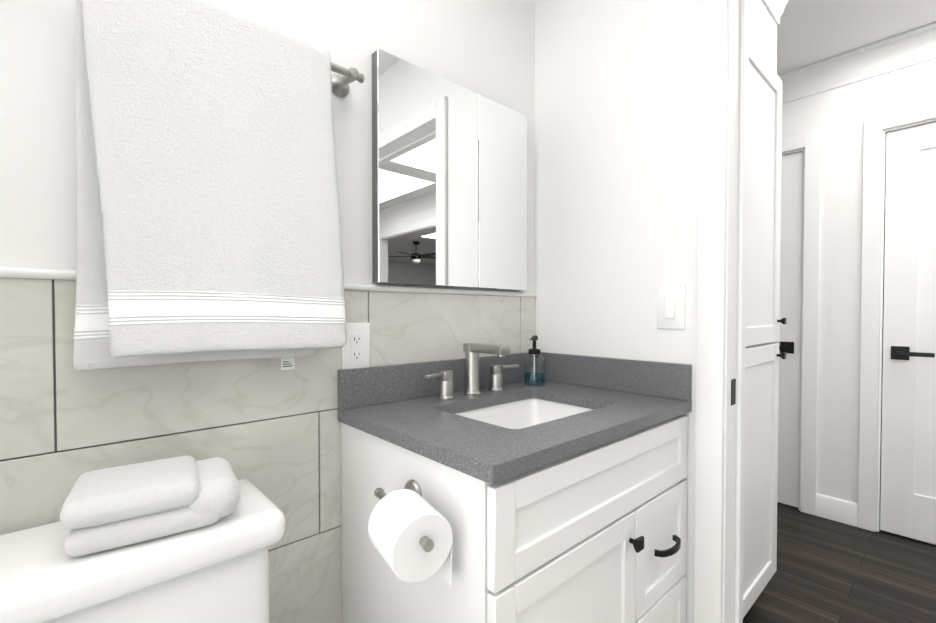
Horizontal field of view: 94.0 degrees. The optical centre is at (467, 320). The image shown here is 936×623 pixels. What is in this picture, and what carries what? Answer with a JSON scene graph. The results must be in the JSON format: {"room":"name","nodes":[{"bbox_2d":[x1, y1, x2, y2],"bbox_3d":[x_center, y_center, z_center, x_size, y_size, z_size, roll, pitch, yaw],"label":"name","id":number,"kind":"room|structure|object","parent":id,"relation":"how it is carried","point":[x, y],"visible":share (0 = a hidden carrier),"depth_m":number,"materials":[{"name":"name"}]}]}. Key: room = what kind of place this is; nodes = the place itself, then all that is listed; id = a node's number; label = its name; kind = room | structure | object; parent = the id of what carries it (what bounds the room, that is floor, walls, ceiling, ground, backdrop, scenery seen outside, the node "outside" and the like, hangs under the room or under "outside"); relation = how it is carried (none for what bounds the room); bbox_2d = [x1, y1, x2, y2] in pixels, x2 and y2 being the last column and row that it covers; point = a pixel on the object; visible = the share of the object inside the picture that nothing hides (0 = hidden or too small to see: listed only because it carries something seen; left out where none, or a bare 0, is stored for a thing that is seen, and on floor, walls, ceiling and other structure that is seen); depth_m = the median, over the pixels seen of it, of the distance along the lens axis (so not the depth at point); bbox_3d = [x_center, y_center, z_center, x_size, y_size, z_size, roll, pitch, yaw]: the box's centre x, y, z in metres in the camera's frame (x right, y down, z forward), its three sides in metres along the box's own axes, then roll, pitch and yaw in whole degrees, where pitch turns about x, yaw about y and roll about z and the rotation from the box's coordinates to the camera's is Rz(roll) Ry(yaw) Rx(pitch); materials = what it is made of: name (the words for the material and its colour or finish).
{"room":"bathroom","nodes":[
{"label":"bathroom","id":0,"kind":"room"},
{"bbox_2d":[0,0,534,291],"bbox_3d":[-0.196,-0.128,1.304,2.600,2.440,0.100,-1,1,-42],"label":"wall","id":1,"kind":"structure","parent":0,"point":[485,48],"depth_m":1.11,"materials":[{"name":"white paint"}]},
{"bbox_2d":[73,0,364,370],"bbox_3d":[-0.515,-0.255,0.867,0.672,0.739,0.122,-1,1,-42],"label":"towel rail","id":2,"kind":"object","parent":1,"relation":"attached to","point":[208,221],"visible":1,"depth_m":0.82,"materials":[{"name":"white fabric"}]},
{"bbox_2d":[0,277,534,622],"bbox_3d":[-0.402,0.510,1.058,1.750,1.172,0.009,-1,1,-42],"label":"tile wainscot","id":3,"kind":"structure","parent":1,"relation":"attached to","point":[269,428],"depth_m":0.95,"materials":[{"name":"tile"}]},
{"bbox_2d":[341,322,369,368],"bbox_3d":[-0.291,0.069,1.137,0.080,0.125,0.008,-1,1,-42],"label":"outlet","id":4,"kind":"object","parent":3,"relation":"attached to","point":[355,349],"visible":0.83,"depth_m":1.14,"materials":[{"name":"white plastic"}]},
{"bbox_2d":[0,266,537,296],"bbox_3d":[-0.399,-0.085,1.044,1.750,0.018,0.016,-1,1,-42],"label":"trim","id":5,"kind":"structure","parent":1,"relation":"attached to","point":[33,273],"depth_m":1.16,"materials":[{"name":"white tile"}]},
{"bbox_2d":[372,48,526,289],"bbox_3d":[-0.025,-0.410,1.361,0.598,0.614,0.035,-1,1,-42],"label":"medicine cabinet","id":6,"kind":"object","parent":1,"relation":"attached to","point":[449,183],"visible":1,"depth_m":1.29,"materials":[{"name":"grey"}]},
{"bbox_2d":[534,0,698,622],"bbox_3d":[1.958,-0.103,-0.190,0.120,2.440,5.000,-1,1,-42],"label":"wall","id":7,"kind":"structure","parent":0,"point":[616,105],"depth_m":1.38,"materials":[{"name":"white paint"}]},
{"bbox_2d":[657,285,684,328],"bbox_3d":[0.580,-0.037,1.253,0.012,0.125,0.080,-1,1,-42],"label":"light switch","id":8,"kind":"object","parent":7,"relation":"attached to","point":[670,306],"visible":1,"depth_m":1.25,"materials":[{"name":"white plastic"}]},
{"bbox_2d":[694,0,748,622],"bbox_3d":[0.990,0.048,0.896,0.156,2.102,0.930,-1,1,-42],"label":"door frame","id":9,"kind":"structure","parent":7,"relation":"attached to","point":[711,281],"depth_m":1.17,"materials":[{"name":"white paint"}]},
{"bbox_2d":[816,493,857,526],"bbox_3d":[2.795,1.051,0.207,1.630,0.120,4.446,-1,1,-42],"label":"baseboard","id":10,"kind":"structure","parent":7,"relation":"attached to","point":[837,510],"depth_m":2.33,"materials":[{"name":"white paint"}]},
{"bbox_2d":[743,502,935,622],"bbox_3d":[2.455,1.129,0.611,1.800,0.050,5.700,-1,1,-42],"label":"floor","id":11,"kind":"structure","parent":0,"point":[829,571],"depth_m":1.84,"materials":[{"name":"brown wood"}]},
{"bbox_2d":[743,0,787,617],"bbox_3d":[0.838,-0.134,1.702,0.727,2.438,0.678,-1,1,-42],"label":"linen cabinet","id":12,"kind":"object","parent":11,"relation":"on","point":[763,321],"visible":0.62,"depth_m":1.56,"materials":[{"name":"white wood"}]},
{"bbox_2d":[777,0,935,74],"bbox_3d":[2.459,-1.366,0.572,1.790,0.060,5.700,-1,1,-42],"label":"ceiling","id":13,"kind":"structure","parent":0,"point":[809,32],"depth_m":2.02,"materials":[{"name":"white paint"}]},
{"bbox_2d":[782,58,935,524],"bbox_3d":[3.055,-0.126,1.194,0.100,2.440,5.600,-1,1,-42],"label":"wall","id":14,"kind":"structure","parent":0,"point":[837,116],"depth_m":2.31,"materials":[{"name":"white paint"}]},
{"bbox_2d":[773,152,802,506],"bbox_3d":[1.620,0.055,2.728,0.093,2.009,0.738,-1,1,-42],"label":"hall door","id":15,"kind":"structure","parent":14,"relation":"in","point":[789,341],"depth_m":2.50,"materials":[{"name":"white wood"}]},
{"bbox_2d":[782,131,821,515],"bbox_3d":[1.650,0.017,2.754,0.117,2.100,0.904,-1,1,-42],"label":"door frame","id":16,"kind":"structure","parent":14,"relation":"attached to","point":[810,144],"depth_m":2.41,"materials":[{"name":"white paint"}]},
{"bbox_2d":[778,22,935,103],"bbox_3d":[3.017,-1.279,1.073,0.092,0.128,5.500,-1,1,-42],"label":"crown molding","id":17,"kind":"structure","parent":14,"relation":"attached to","point":[906,49],"depth_m":2.17,"materials":[{"name":"white paint"}]},
{"bbox_2d":[858,102,935,531],"bbox_3d":[2.367,0.031,1.952,0.117,2.100,0.904,-1,1,-42],"label":"door frame","id":18,"kind":"structure","parent":14,"relation":"attached to","point":[872,316],"depth_m":2.22,"materials":[{"name":"white paint"}]},
{"bbox_2d":[880,122,935,544],"bbox_3d":[2.337,0.069,1.926,0.093,2.009,0.738,-1,1,-42],"label":"hall door","id":19,"kind":"structure","parent":14,"relation":"in","point":[908,478],"depth_m":2.14,"materials":[{"name":"white wood"}]},
{"bbox_3d":[0.410,1.137,0.123,1.900,0.050,2.700,-1,1,-42],"label":"floor","id":20,"kind":"structure","parent":0,"visible":0},
{"bbox_2d":[0,479,284,622],"bbox_3d":[-0.419,0.726,0.554,0.468,0.758,0.712,-1,1,-42],"label":"toilet","id":21,"kind":"object","parent":20,"relation":"on","point":[217,571],"visible":0.94,"depth_m":0.68,"materials":[{"name":"white ceramic"}]},
{"bbox_2d":[60,456,240,556],"bbox_3d":[-0.524,0.298,0.741,0.233,0.088,0.173,-1,1,-35],"label":"folded towel","id":22,"kind":"object","parent":21,"relation":"on","point":[111,508],"visible":1,"depth_m":0.68,"materials":[{"name":"white fabric"}]},
{"bbox_2d":[338,343,691,622],"bbox_3d":[0.155,0.583,1.159,0.784,1.022,0.581,-1,1,-42],"label":"bathroom vanity","id":23,"kind":"object","parent":20,"relation":"on","point":[560,496],"visible":1,"depth_m":0.98,"materials":[{"name":"white wood"}]},
{"bbox_2d":[368,479,452,585],"bbox_3d":[-0.119,0.379,0.782,0.141,0.146,0.216,-1,1,-42],"label":"toilet paper holder","id":24,"kind":"object","parent":23,"relation":"attached to","point":[410,532],"visible":1,"depth_m":0.71,"materials":[{"name":"white paper"}]},
{"bbox_2d":[338,352,691,484],"bbox_3d":[0.146,0.189,1.161,0.784,0.130,0.555,-1,1,-42],"label":"countertop","id":25,"kind":"structure","parent":23,"relation":"on","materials":[{"name":"grey stone"}]},
{"bbox_2d":[424,343,518,399],"bbox_3d":[0.049,0.146,1.270,0.373,0.152,0.163,-1,1,-42],"label":"faucet","id":26,"kind":"object","parent":25,"relation":"on","point":[496,391],"depth_m":1.29,"materials":[{"name":"silver metal"}]},
{"bbox_2d":[456,399,593,428],"bbox_3d":[0.153,0.325,1.157,0.423,0.140,0.305,-1,1,-42],"label":"sink","id":27,"kind":"object","parent":25,"relation":"in","point":[506,413],"depth_m":1.33,"materials":[{"name":"white ceramic"}]},
{"bbox_2d":[523,335,544,385],"bbox_3d":[0.225,0.135,1.484,0.076,0.166,0.074,-1,1,-42],"label":"soap dispenser","id":28,"kind":"object","parent":25,"relation":"on","point":[534,350],"visible":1,"depth_m":1.48,"materials":[{"name":"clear glass"}]}
]}

